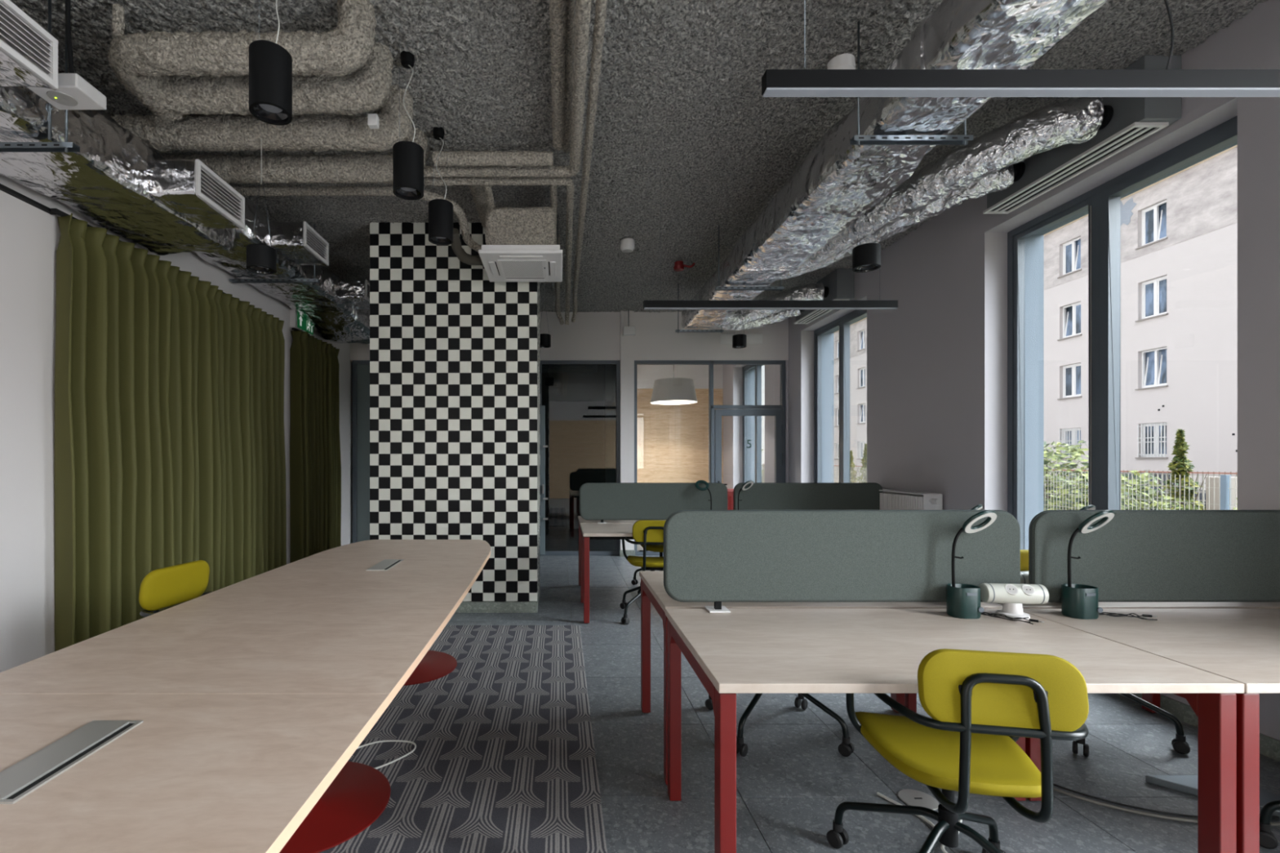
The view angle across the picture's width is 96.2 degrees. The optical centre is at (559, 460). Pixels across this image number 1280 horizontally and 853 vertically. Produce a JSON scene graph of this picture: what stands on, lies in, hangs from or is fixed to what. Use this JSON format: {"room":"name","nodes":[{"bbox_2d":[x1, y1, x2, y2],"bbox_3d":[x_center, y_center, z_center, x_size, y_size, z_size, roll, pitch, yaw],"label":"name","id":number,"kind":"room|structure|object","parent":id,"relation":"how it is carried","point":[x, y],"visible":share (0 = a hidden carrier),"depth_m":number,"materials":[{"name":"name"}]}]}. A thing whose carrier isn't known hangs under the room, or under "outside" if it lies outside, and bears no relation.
{"room":"open-plan office","nodes":[
{"label":"open-plan office","id":0,"kind":"room"},
{"bbox_2d":[0,174,352,672],"bbox_3d":[-3.055,-0.390,3.550,0.250,3.450,15.700,0,0,0],"label":"wall","id":1,"kind":"structure","parent":0,"point":[29,235],"depth_m":3.17,"materials":[{"name":"white"}]},
{"bbox_2d":[0,183,56,214],"bbox_3d":[-2.915,-1.427,2.390,0.030,0.020,1.780,0,0,0],"label":"trim","id":2,"kind":"structure","parent":1,"relation":"attached to","point":[2,188],"depth_m":3.10,"materials":[{"name":"black"}]},
{"bbox_2d":[50,208,286,651],"bbox_3d":[-2.844,-0.057,4.492,0.234,2.743,2.544,0,0,0],"label":"curtain","id":3,"kind":"object","parent":1,"relation":"hanging from","point":[170,436],"visible":0.88,"depth_m":3.82,"materials":[{"name":"green fabric"}]},
{"bbox_2d":[282,325,288,564],"bbox_3d":[-2.910,-0.040,5.950,0.040,2.750,0.220,0,0,0],"label":"trim","id":4,"kind":"structure","parent":1,"relation":"attached to","point":[285,330],"depth_m":6.04,"materials":[{"name":"white"}]},
{"bbox_2d":[289,309,313,336],"bbox_3d":[-2.896,-1.542,6.410,0.068,0.195,0.460,0,0,0],"label":"exit sign","id":5,"kind":"object","parent":1,"relation":"attached to","point":[297,321],"visible":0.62,"depth_m":6.28,"materials":[{"name":"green plastic"}]},
{"bbox_2d":[289,327,341,563],"bbox_3d":[-2.844,-0.057,6.670,0.220,2.743,1.101,0,0,0],"label":"curtain","id":6,"kind":"object","parent":1,"relation":"hanging from","point":[315,459],"visible":0.88,"depth_m":6.45,"materials":[{"name":"green fabric"}]},
{"bbox_2d":[349,310,788,550],"bbox_3d":[0.135,-0.390,8.000,6.130,3.450,0.200,0,0,0],"label":"wall","id":7,"kind":"structure","parent":0,"point":[597,335],"depth_m":7.95,"materials":[{"name":"white"}]},
{"bbox_2d":[351,360,370,543],"bbox_3d":[-2.050,-0.034,8.005,1.704,2.737,0.070,0,0,0],"label":"door","id":8,"kind":"structure","parent":7,"relation":"in","point":[361,368],"depth_m":8.00,"materials":[{"name":"grey"}]},
{"bbox_2d":[539,360,620,555],"bbox_3d":[0.275,-0.034,8.005,1.154,2.737,0.070,0,0,0],"label":"window","id":9,"kind":"structure","parent":7,"relation":"in","point":[548,553],"depth_m":7.97,"materials":[{"name":"grey"}]},
{"bbox_2d":[539,405,547,554],"bbox_3d":[-0.230,0.275,7.960,0.140,2.080,0.100,0,0,0],"label":"door","id":10,"kind":"structure","parent":9,"relation":"attached to","point":[542,408],"depth_m":7.94,"materials":[{"name":"grey"}]},
{"bbox_2d":[634,360,713,555],"bbox_3d":[1.600,-0.034,8.005,1.124,2.737,0.070,0,0,0],"label":"window","id":11,"kind":"structure","parent":7,"relation":"in","point":[637,362],"depth_m":7.97,"materials":[{"name":"grey"}]},
{"bbox_2d":[720,333,762,344],"bbox_3d":[2.540,-1.695,7.939,0.580,0.140,0.022,0,0,0],"label":"wall panel","id":12,"kind":"object","parent":7,"relation":"attached to","point":[726,339],"visible":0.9,"depth_m":7.93,"materials":[{"name":"white plastic"}]},
{"bbox_2d":[711,360,788,482],"bbox_3d":[2.660,-0.034,8.000,1.080,2.737,0.100,0,0,0],"label":"door frame","id":13,"kind":"structure","parent":7,"relation":"in","point":[784,364],"depth_m":7.97,"materials":[{"name":"grey"}]},
{"bbox_2d":[711,408,783,484],"bbox_3d":[2.625,0.305,7.970,1.010,2.060,0.140,0,0,0],"label":"door","id":14,"kind":"structure","parent":13,"relation":"attached to","point":[717,414],"depth_m":7.95,"materials":[{"name":"grey"}]},
{"bbox_2d":[542,364,598,373],"bbox_3d":[0.000,-1.565,9.000,1.200,0.300,0.400,0,0,0],"label":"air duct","id":15,"kind":"object","parent":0,"point":[545,368],"visible":0.24,"depth_m":8.81,"materials":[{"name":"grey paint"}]},
{"bbox_2d":[605,364,616,544],"bbox_3d":[0.945,-0.375,9.615,0.090,3.420,3.030,0,0,0],"label":"wall","id":16,"kind":"structure","parent":0,"point":[611,370],"depth_m":9.91,"materials":[{"name":"white"}]},
{"bbox_2d":[542,364,723,528],"bbox_3d":[0.135,-0.375,11.215,6.130,3.420,0.170,0,0,0],"label":"wall","id":17,"kind":"structure","parent":0,"point":[575,403],"depth_m":11.13,"materials":[{"name":"brown wood"}]},
{"bbox_2d":[10,0,1267,312],"bbox_3d":[0.210,-2.219,3.600,6.880,0.331,15.800,0,0,0],"label":"ceiling","id":18,"kind":"structure","parent":0,"point":[687,143],"depth_m":3.22,"materials":[{"name":"concrete"}]},
{"bbox_2d":[0,29,79,152],"bbox_3d":[-2.545,-1.742,2.580,0.710,0.687,0.040,0,0,0],"label":"hanger","id":19,"kind":"object","parent":18,"relation":"hanging from","point":[66,146],"visible":0.88,"depth_m":2.58,"materials":[{"name":"silver metal"}]},
{"bbox_2d":[48,0,51,140],"bbox_3d":[-2.280,-1.760,2.545,0.011,0.650,0.011,0,0,22],"label":"rod","id":20,"kind":"object","parent":18,"relation":"hanging from","point":[49,1],"visible":0.53,"depth_m":2.54,"materials":[{"name":"silver metal"}]},
{"bbox_2d":[65,0,74,73],"bbox_3d":[-2.200,-1.875,2.560,0.039,0.421,0.018,0,0,0],"label":"cable","id":21,"kind":"object","parent":18,"relation":"hanging from","point":[68,2],"visible":0.79,"depth_m":2.55,"materials":[{"name":"black plastic"}]},
{"bbox_2d":[30,73,106,109],"bbox_3d":[-2.123,-1.587,2.455,0.215,0.067,0.160,0,0,0],"label":"sensor box","id":22,"kind":"object","parent":21,"relation":"hanging from","point":[73,91],"visible":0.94,"depth_m":2.44,"materials":[{"name":"white plastic"}]},
{"bbox_2d":[0,0,244,253],"bbox_3d":[-2.453,-1.623,1.360,0.869,0.382,5.725,0,0,0],"label":"air duct","id":23,"kind":"object","parent":18,"relation":"hanging from","point":[116,181],"visible":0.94,"depth_m":2.99,"materials":[{"name":"silver metal"}]},
{"bbox_2d":[0,0,57,88],"bbox_3d":[-2.039,-1.593,2.045,0.042,0.195,0.490,0,0,0],"label":"grille","id":24,"kind":"object","parent":23,"relation":"attached to","point":[25,46],"depth_m":2.17,"materials":[{"name":"white metal"}]},
{"bbox_2d":[195,159,244,229],"bbox_3d":[-2.039,-1.585,3.415,0.042,0.200,0.470,0,0,0],"label":"grille","id":25,"kind":"object","parent":23,"relation":"attached to","point":[212,193],"depth_m":3.39,"materials":[{"name":"white metal"}]},
{"bbox_2d":[107,0,376,121],"bbox_3d":[-1.493,-1.941,2.763,1.295,0.328,0.485,0,0,0],"label":"insulated pipe","id":26,"kind":"object","parent":18,"relation":"hanging from","point":[139,60],"visible":0.89,"depth_m":2.55,"materials":[{"name":"fabric"}]},
{"bbox_2d":[111,3,124,38],"bbox_3d":[-1.999,-1.985,2.580,0.049,0.140,0.047,0,0,0],"label":"insulated pipe","id":27,"kind":"object","parent":26,"relation":"attached to","point":[117,11],"visible":0.91,"depth_m":2.56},
{"bbox_2d":[246,138,276,274],"bbox_3d":[-1.665,-1.575,3.180,0.150,1.020,0.150,0,0,0],"label":"pendant lamp","id":28,"kind":"object","parent":18,"relation":"hanging from","point":[260,258],"visible":1,"depth_m":3.13,"materials":[{"name":"black"}]},
{"bbox_2d":[110,84,413,152],"bbox_3d":[-1.666,-1.937,3.238,1.668,0.336,0.196,0,0,0],"label":"insulated pipe","id":29,"kind":"object","parent":18,"relation":"hanging from","point":[197,132],"visible":0.85,"depth_m":3.17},
{"bbox_2d":[248,0,292,125],"bbox_3d":[-1.036,-1.685,2.181,0.144,0.800,0.301,0,0,26],"label":"pendant lamp","id":30,"kind":"object","parent":18,"relation":"hanging from","point":[270,64],"visible":1,"depth_m":2.06,"materials":[{"name":"black"}]},
{"bbox_2d":[155,41,393,115],"bbox_3d":[-1.448,-1.937,2.899,1.204,0.336,0.188,0,0,0],"label":"insulated pipe","id":31,"kind":"object","parent":18,"relation":"hanging from","point":[366,89],"visible":0.68,"depth_m":2.84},
{"bbox_2d":[229,223,319,283],"bbox_3d":[-2.510,-1.823,5.020,0.780,0.523,0.040,0,0,0],"label":"hanger","id":32,"kind":"object","parent":18,"relation":"hanging from","point":[314,280],"visible":0.98,"depth_m":5.00,"materials":[{"name":"silver metal"}]},
{"bbox_2d":[199,196,369,343],"bbox_3d":[-2.450,-1.726,5.599,0.864,0.540,3.008,0,0,0],"label":"air duct","id":33,"kind":"object","parent":32,"relation":"on","point":[337,308],"visible":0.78,"depth_m":5.23,"materials":[{"name":"silver metal"}]},
{"bbox_2d":[303,221,328,265],"bbox_3d":[-2.039,-1.802,4.750,0.042,0.195,0.460,0,0,0],"label":"grille","id":34,"kind":"object","parent":33,"relation":"attached to","point":[315,246],"depth_m":4.74,"materials":[{"name":"white metal"}]},
{"bbox_2d":[160,127,428,184],"bbox_3d":[-1.719,-1.939,3.639,1.763,0.331,0.184,0,0,0],"label":"insulated pipe","id":35,"kind":"object","parent":18,"relation":"hanging from","point":[350,168],"visible":0.66,"depth_m":3.58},
{"bbox_2d":[232,185,481,252],"bbox_3d":[-1.349,-1.772,4.076,1.891,0.295,0.429,0,0,-17],"label":"insulated pipe","id":36,"kind":"object","parent":18,"relation":"hanging from","point":[278,190],"visible":0.79,"depth_m":3.96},
{"bbox_2d":[392,28,423,199],"bbox_3d":[-0.733,-1.685,2.812,0.144,0.800,0.295,0,0,-6],"label":"pendant lamp","id":37,"kind":"object","parent":18,"relation":"hanging from","point":[407,156],"visible":1,"depth_m":2.69,"materials":[{"name":"black"}]},
{"bbox_2d":[428,126,453,245],"bbox_3d":[-0.736,-1.685,3.431,0.142,0.800,0.365,0,0,-23],"label":"pendant lamp","id":38,"kind":"object","parent":18,"relation":"hanging from","point":[440,211],"visible":1,"depth_m":3.28,"materials":[{"name":"black"}]},
{"bbox_2d":[468,185,488,228],"bbox_3d":[-0.619,-2.045,4.500,0.117,0.117,0.800,0,0,0],"label":"insulated pipe","id":39,"kind":"object","parent":18,"relation":"attached to","point":[477,192],"visible":0.65,"depth_m":4.41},
{"bbox_2d":[432,150,553,167],"bbox_3d":[-0.420,-1.927,3.632,0.760,0.098,0.098,0,0,0],"label":"insulated pipe","id":40,"kind":"object","parent":18,"relation":"hanging from","point":[486,157],"visible":0.99,"depth_m":3.60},
{"bbox_2d":[424,176,574,324],"bbox_3d":[-0.396,-1.811,5.473,1.048,0.268,3.204,0,0,0],"label":"insulated pipe","id":41,"kind":"object","parent":18,"relation":"hanging from","point":[437,181],"visible":0.97,"depth_m":3.89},
{"bbox_2d":[423,0,591,177],"bbox_3d":[0.069,-1.916,1.755,1.007,0.078,4.427,0,0,-13],"label":"insulated pipe","id":42,"kind":"object","parent":18,"relation":"hanging from","point":[583,7],"visible":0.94,"depth_m":3.37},
{"bbox_2d":[478,214,562,281],"bbox_3d":[-0.285,-1.798,4.510,0.620,0.573,0.680,0,0,0],"label":"air conditioner","id":43,"kind":"object","parent":18,"relation":"hanging from","point":[501,263],"depth_m":4.37,"materials":[{"name":"white plastic"}]},
{"bbox_2d":[451,227,483,265],"bbox_3d":[-0.720,-1.646,4.383,0.242,0.240,0.216,0,0,0],"label":"hose","id":44,"kind":"object","parent":43,"relation":"attached to","point":[470,260],"visible":0.85,"depth_m":4.41,"materials":[{"name":"grey"}]},
{"bbox_2d":[484,207,556,244],"bbox_3d":[-0.291,-1.734,4.490,0.546,0.329,0.547,0,0,0],"label":"box","id":45,"kind":"object","parent":43,"relation":"on","point":[506,225],"visible":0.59,"depth_m":4.22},
{"bbox_2d":[497,259,546,277],"bbox_3d":[-0.285,-1.517,4.510,0.370,0.006,0.400,0,0,0],"label":"ceiling vent","id":46,"kind":"object","parent":43,"relation":"in","point":[505,268],"depth_m":4.48,"materials":[{"name":"grey"}]},
{"bbox_2d":[548,0,567,151],"bbox_3d":[-0.006,-1.996,1.550,0.084,0.086,4.100,0,0,0],"label":"insulated pipe","id":47,"kind":"object","parent":18,"relation":"hanging from","point":[557,8],"visible":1,"depth_m":2.84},
{"bbox_2d":[562,0,575,152],"bbox_3d":[0.045,-2.025,1.600,0.056,0.057,4.200,0,0,0],"label":"insulated pipe","id":48,"kind":"object","parent":18,"relation":"hanging from","point":[571,8],"visible":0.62,"depth_m":2.92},
{"bbox_2d":[571,0,607,322],"bbox_3d":[0.185,-1.835,3.286,0.076,0.257,7.573,0,0,0],"label":"insulated pipe","id":49,"kind":"object","parent":18,"relation":"hanging from","point":[601,5],"visible":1,"depth_m":3.20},
{"bbox_2d":[650,364,697,404],"bbox_3d":[1.910,-1.525,9.500,0.770,1.120,0.770,0,0,0],"label":"drum pendant","id":50,"kind":"object","parent":18,"relation":"hanging from","point":[666,391],"visible":1,"depth_m":9.22,"materials":[{"name":"grey fabric"}]},
{"bbox_2d":[715,225,784,291],"bbox_3d":[1.680,-1.792,5.030,0.600,0.587,0.040,0,0,0],"label":"hanger","id":51,"kind":"object","parent":18,"relation":"hanging from","point":[718,288],"visible":0.93,"depth_m":5.03,"materials":[{"name":"silver metal"}]},
{"bbox_2d":[681,0,1113,330],"bbox_3d":[2.217,-1.764,2.859,1.546,0.467,8.721,0,0,0],"label":"air duct","id":52,"kind":"object","parent":51,"relation":"on","point":[812,223],"visible":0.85,"depth_m":3.21,"materials":[{"name":"silver metal"}]},
{"bbox_2d":[643,230,897,309],"bbox_3d":[1.500,-1.581,4.049,1.800,1.008,0.038,0,0,0],"label":"lamp","id":53,"kind":"object","parent":18,"relation":"hanging from","point":[647,304],"visible":0.96,"depth_m":4.03,"materials":[{"name":"black"}]},
{"bbox_2d":[644,307,897,309],"bbox_3d":[1.500,-1.080,4.049,1.794,0.006,0.034,0,0,0],"label":"diffuser","id":54,"kind":"object","parent":53,"relation":"attached to","point":[644,308],"depth_m":4.03,"materials":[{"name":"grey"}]},
{"bbox_2d":[816,268,854,300],"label":"ceiling vent","id":55,"kind":"object","parent":18,"relation":"in","point":[839,283],"depth_m":6.16,"materials":[{"name":"grey paint"}]},
{"bbox_2d":[826,53,855,69],"bbox_3d":[1.460,-2.022,2.950,0.136,0.085,0.136,0,0,0],"label":"smoke detector","id":56,"kind":"object","parent":18,"relation":"attached to","point":[846,60],"visible":0.4,"depth_m":2.89,"materials":[{"name":"white plastic"}]},
{"bbox_2d":[852,202,880,272],"bbox_3d":[1.822,-1.613,3.375,0.150,0.945,0.150,0,0,0],"label":"pendant lamp","id":57,"kind":"object","parent":18,"relation":"hanging from","point":[866,257],"visible":0.98,"depth_m":3.32,"materials":[{"name":"black"}]},
{"bbox_2d":[849,20,973,145],"bbox_3d":[1.670,-1.792,2.700,0.560,0.587,0.040,0,0,0],"label":"hanger","id":58,"kind":"object","parent":18,"relation":"hanging from","point":[858,139],"visible":0.87,"depth_m":2.69,"materials":[{"name":"silver metal"}]},
{"bbox_2d":[761,0,1279,97],"bbox_3d":[1.500,-1.581,1.682,1.800,1.008,0.063,0,0,0],"label":"lamp","id":59,"kind":"object","parent":18,"relation":"hanging from","point":[1166,82],"visible":1,"depth_m":1.65,"materials":[{"name":"black"}]},
{"bbox_2d":[762,87,1279,97],"bbox_3d":[1.500,-1.080,1.669,1.794,0.006,0.034,0,0,0],"label":"diffuser","id":60,"kind":"object","parent":59,"relation":"attached to","point":[766,91],"depth_m":1.67,"materials":[{"name":"grey"}]},
{"bbox_2d":[982,54,1181,213],"bbox_3d":[3.090,-1.911,3.465,0.210,0.344,1.090,0,0,0],"label":"ceiling vent","id":61,"kind":"object","parent":18,"relation":"in","point":[1134,119],"visible":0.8,"depth_m":3.19,"materials":[{"name":"metal"}]},
{"bbox_2d":[446,528,1279,852],"bbox_3d":[0.235,1.395,3.550,6.730,0.120,15.700,0,0,0],"label":"floor","id":62,"kind":"structure","parent":0,"point":[793,778],"depth_m":2.46,"materials":[{"name":"grey tile"}]},
{"bbox_2d":[369,222,540,613],"bbox_3d":[-0.927,-0.380,5.354,1.470,3.430,0.752,0,0,0],"label":"column","id":63,"kind":"structure","parent":62,"relation":"on","point":[455,351],"depth_m":4.98,"materials":[{"name":"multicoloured tile"}]},
{"bbox_2d":[319,625,607,852],"bbox_3d":[-1.294,1.329,2.360,2.912,0.010,4.420,0,0,0],"label":"rug","id":64,"kind":"object","parent":62,"relation":"on","point":[503,760],"visible":0.48,"depth_m":2.58,"materials":[{"name":"carpet"}]},
{"bbox_2d":[138,560,212,617],"bbox_3d":[-1.532,0.910,2.608,0.582,0.850,0.553,0,0,10],"label":"armchair","id":65,"kind":"object","parent":64,"relation":"on","point":[170,586],"visible":0.26,"depth_m":2.60,"materials":[{"name":"yellow"}]},
{"bbox_2d":[0,539,490,852],"bbox_3d":[-1.000,0.957,2.180,1.144,0.734,4.200,0,0,0],"label":"meeting table","id":66,"kind":"object","parent":64,"relation":"on","point":[232,718],"visible":1,"depth_m":1.45,"materials":[{"name":"brown wood"}]},
{"bbox_2d":[580,523,634,623],"bbox_3d":[0.892,0.965,5.000,1.395,0.740,0.740,0,0,0],"label":"desk","id":67,"kind":"object","parent":62,"relation":"on","point":[588,531],"visible":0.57,"depth_m":4.77,"materials":[{"name":"brown wood"}]},
{"bbox_2d":[579,482,727,523],"bbox_3d":[0.892,0.403,5.395,1.405,0.382,0.080,0,0,0],"label":"screen","id":68,"kind":"object","parent":67,"relation":"on","point":[602,501],"visible":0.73,"depth_m":5.37,"materials":[{"name":"grey fabric"}]},
{"bbox_2d":[577,515,666,586],"bbox_3d":[0.895,0.965,5.750,1.390,0.740,0.700,0,0,0],"label":"desk","id":69,"kind":"object","parent":62,"relation":"on","point":[581,520],"visible":0.2,"depth_m":5.65,"materials":[{"name":"brown wood"}]},
{"bbox_2d":[619,520,665,624],"bbox_3d":[0.799,0.910,4.845,0.553,0.850,0.582,0,0,5],"label":"armchair","id":70,"kind":"object","parent":62,"relation":"on","point":[645,532],"visible":0.48,"depth_m":4.60,"materials":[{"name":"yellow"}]},
{"bbox_2d":[705,693,853,756],"bbox_3d":[1.060,0.910,2.835,0.553,0.850,0.582,0,0,0],"label":"armchair","id":71,"kind":"object","parent":62,"relation":"on","point":[846,748],"visible":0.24,"depth_m":2.60,"materials":[{"name":"black"}]},
{"bbox_2d":[639,571,1002,785],"bbox_3d":[1.127,0.965,2.686,1.395,0.740,0.748,0,0,0],"label":"desk","id":72,"kind":"object","parent":62,"relation":"on","point":[653,591],"visible":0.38,"depth_m":2.38,"materials":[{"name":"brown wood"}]},
{"bbox_2d":[879,488,942,510],"bbox_3d":[3.107,0.806,5.162,0.175,1.058,1.084,0,0,0],"label":"radiator","id":73,"kind":"object","parent":62,"relation":"on","point":[889,500],"visible":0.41,"depth_m":4.94,"materials":[{"name":"white metal"}]},
{"bbox_2d":[879,488,937,495],"bbox_3d":[3.098,0.283,5.210,0.155,0.013,0.972,0,0,0],"label":"grille","id":74,"kind":"object","parent":73,"relation":"attached to","point":[889,491],"depth_m":5.08,"materials":[{"name":"grey metal"}]},
{"bbox_2d":[897,789,938,810],"bbox_3d":[1.410,1.331,2.235,0.136,0.008,0.136,0,0,0],"label":"floor outlet","id":75,"kind":"object","parent":62,"relation":"on","point":[909,797],"visible":0.88,"depth_m":2.23,"materials":[{"name":"silver metal"}]},
{"bbox_2d":[665,608,1244,852],"bbox_3d":[1.125,0.965,1.900,1.400,0.740,0.770,0,0,0],"label":"desk","id":76,"kind":"object","parent":62,"relation":"on","point":[740,651],"visible":0.84,"depth_m":1.71,"materials":[{"name":"brown wood"}]},
{"bbox_2d":[663,510,1020,613],"bbox_3d":[1.116,0.395,2.257,1.408,0.398,0.080,0,0,0],"label":"screen","id":77,"kind":"object","parent":76,"relation":"on","point":[717,557],"visible":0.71,"depth_m":2.23,"materials":[{"name":"grey fabric"}]},
{"bbox_2d":[946,510,997,618],"bbox_3d":[1.576,0.390,2.166,0.167,0.410,0.103,0,0,0],"label":"lamp","id":78,"kind":"object","parent":76,"relation":"on","point":[963,600],"visible":1,"depth_m":2.14,"materials":[{"name":"teal plastic"}]},
{"bbox_2d":[978,582,1048,620],"bbox_3d":[1.725,0.531,2.165,0.210,0.127,0.104,0,0,7],"label":"power socket","id":79,"kind":"object","parent":76,"relation":"on","point":[1012,596],"visible":0.97,"depth_m":2.14,"materials":[{"name":"white plastic"}]},
{"bbox_2d":[826,648,1088,852],"bbox_3d":[1.152,0.910,1.675,0.553,0.850,0.582,0,0,11],"label":"armchair","id":80,"kind":"object","parent":62,"relation":"on","point":[980,704],"visible":0.95,"depth_m":1.44,"materials":[{"name":"yellow fabric"}]},
{"bbox_2d":[904,602,1279,713],"bbox_3d":[2.500,0.965,2.686,1.340,0.740,0.748,0,0,0],"label":"desk","id":81,"kind":"object","parent":62,"relation":"on","point":[910,699],"visible":0.09,"depth_m":2.35,"materials":[{"name":"brown wood"}]},
{"bbox_2d":[1020,550,1190,756],"bbox_3d":[2.589,0.910,2.845,0.553,0.850,0.582,0,0,-3],"label":"armchair","id":82,"kind":"object","parent":62,"relation":"on","point":[1180,744],"visible":0.1,"depth_m":2.61,"materials":[{"name":"black"}]},
{"bbox_2d":[1022,608,1279,852],"bbox_3d":[2.495,0.965,1.900,1.330,0.740,0.770,0,0,0],"label":"desk","id":83,"kind":"object","parent":62,"relation":"on","point":[1242,646],"visible":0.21,"depth_m":1.82,"materials":[{"name":"brown wood"}]},
{"bbox_2d":[1061,510,1114,619],"bbox_3d":[2.017,0.390,2.162,0.167,0.410,0.103,0,0,-3],"label":"lamp","id":84,"kind":"object","parent":83,"relation":"on","point":[1081,602],"visible":1,"depth_m":2.14,"materials":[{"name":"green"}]},
{"bbox_2d":[1028,510,1279,602],"bbox_3d":[2.522,0.395,2.257,1.317,0.398,0.080,0,0,0],"label":"screen","id":85,"kind":"object","parent":83,"relation":"on","point":[1139,556],"visible":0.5,"depth_m":2.23,"materials":[{"name":"grey fabric"}]},
{"bbox_2d":[1053,783,1279,818],"bbox_3d":[2.207,1.330,2.297,1.122,0.008,0.217,0,0,28],"label":"cable","id":86,"kind":"object","parent":62,"relation":"on","point":[1054,784],"visible":0.51,"depth_m":2.18,"materials":[{"name":"black plastic"}]},
{"bbox_2d":[1053,786,1279,826],"bbox_3d":[2.353,1.329,2.268,1.359,0.012,0.356,0,0,16],"label":"cable","id":87,"kind":"object","parent":62,"relation":"on","point":[1273,824],"visible":0.38,"depth_m":2.15,"materials":[{"name":"grey plastic"}]},
{"bbox_2d":[1145,775,1279,818],"bbox_3d":[2.616,1.318,2.200,0.368,0.034,0.320,0,0,0],"label":"box","id":88,"kind":"object","parent":62,"relation":"on","point":[1188,784],"visible":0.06,"depth_m":2.30,"materials":[{"name":"silver metal"}]},
{"bbox_2d":[1259,800,1279,848],"bbox_3d":[2.701,0.910,1.735,0.553,0.850,0.582,0,0,-4],"label":"armchair","id":89,"kind":"object","parent":62,"relation":"on","point":[1268,840],"visible":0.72,"depth_m":1.96,"materials":[{"name":"black"}]},
{"bbox_3d":[2.298,0.965,5.000,1.395,0.740,0.740,0,0,0],"label":"desk","id":90,"kind":"object","parent":62,"relation":"on","visible":0},
{"bbox_2d":[733,482,883,510],"bbox_3d":[2.357,0.403,5.395,1.416,0.382,0.080,0,0,0],"label":"screen","id":91,"kind":"object","parent":90,"relation":"on","point":[761,495],"visible":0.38,"depth_m":5.37,"materials":[{"name":"grey fabric"}]},
{"bbox_2d":[722,0,1279,740],"bbox_3d":[3.410,-0.390,3.550,0.420,3.450,15.700,0,0,0],"label":"wall","id":92,"kind":"structure","parent":0,"point":[937,361],"depth_m":4.35,"materials":[{"name":"grey"}]},
{"bbox_2d":[742,364,763,482],"bbox_3d":[3.410,-0.340,9.670,0.420,2.755,1.600,0,0,0],"label":"window","id":93,"kind":"structure","parent":92,"relation":"in","point":[752,374],"depth_m":10.39,"materials":[{"name":"grey"}]},
{"bbox_2d":[793,309,833,324],"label":"air vent","id":94,"kind":"object","parent":92,"relation":"in","point":[807,316],"depth_m":6.93,"materials":[{"name":"metal"}]},
{"bbox_2d":[813,309,866,482],"bbox_3d":[3.410,-0.340,6.725,0.420,2.755,1.610,0,0,0],"label":"window","id":95,"kind":"structure","parent":92,"relation":"in","point":[824,335],"depth_m":7.45,"materials":[{"name":"grey"}]},
{"bbox_2d":[1007,115,1237,550],"bbox_3d":[3.410,-0.340,3.482,0.420,2.755,1.595,0,0,0],"label":"window","id":96,"kind":"structure","parent":92,"relation":"in","point":[1102,203],"depth_m":3.63,"materials":[{"name":"grey"}]},
{"bbox_2d":[1115,693,1279,762],"bbox_3d":[3.194,1.290,1.975,0.012,0.090,11.950,0,0,0],"label":"baseboard","id":97,"kind":"structure","parent":92,"relation":"attached to","point":[1269,747],"depth_m":2.88,"materials":[{"name":"stone"}]},
{"label":"outside","id":98,"kind":"structure","parent":0,"visible":0},
{"bbox_3d":[10.000,1.860,25.000,140.000,0.150,170.000,0,0,0],"label":"ground","id":99,"kind":"structure","parent":98,"visible":0},
{"bbox_2d":[761,465,1237,511],"bbox_3d":[8.000,0.980,13.999,0.060,1.610,24.002,0,0,0],"label":"wire fence","id":100,"kind":"object","parent":99,"relation":"on","point":[1225,480],"visible":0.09,"depth_m":7.55,"materials":[{"name":"grey"}]},
{"bbox_2d":[762,463,1237,510],"bbox_3d":[15.000,1.015,23.996,0.060,1.540,36.008,0,0,0],"label":"wire fence","id":101,"kind":"object","parent":99,"relation":"on","point":[834,466],"visible":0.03,"depth_m":14.35,"materials":[{"name":"grey"}]},
{"bbox_2d":[763,144,1237,489],"bbox_3d":[26.720,-4.490,33.000,9.360,12.550,58.000,0,0,0],"label":"apartment building","id":102,"kind":"structure","parent":99,"relation":"on","point":[1179,232],"depth_m":21.32,"materials":[{"name":"grey"}]},
{"bbox_2d":[1044,440,1088,510],"bbox_3d":[9.707,0.700,11.288,1.906,2.172,1.894,0,0,0],"label":"leafy shrub","id":103,"kind":"object","parent":99,"relation":"on","point":[1073,451],"visible":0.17,"depth_m":10.95,"materials":[{"name":"green plant"}]},
{"bbox_2d":[1044,470,1192,510],"bbox_3d":[9.591,0.973,9.940,2.131,1.627,2.157,0,0,0],"label":"leafy shrub","id":104,"kind":"object","parent":99,"relation":"on","point":[1135,472],"visible":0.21,"depth_m":9.65,"materials":[{"name":"green plant"}]},
{"bbox_2d":[1044,471,1205,510],"bbox_3d":[17.500,1.060,17.648,1.780,1.450,4.295,0,0,0],"label":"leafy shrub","id":105,"kind":"object","parent":99,"relation":"on","point":[1130,474],"visible":0.02,"depth_m":16.57,"materials":[{"name":"green plant"}]},
{"bbox_2d":[1155,428,1206,510],"bbox_3d":[12.481,0.572,11.437,1.032,2.428,0.994,0,0,28],"label":"conifer","id":106,"kind":"object","parent":99,"relation":"on","point":[1180,461],"visible":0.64,"depth_m":11.39,"materials":[{"name":"green plant"}]},
{"bbox_2d":[1205,476,1237,510],"bbox_3d":[10.200,1.045,8.750,0.300,1.580,0.200,0,0,0],"label":"wooden post","id":107,"kind":"object","parent":99,"relation":"on","point":[1211,478],"visible":0.2,"depth_m":8.71,"materials":[{"name":"white wood"}]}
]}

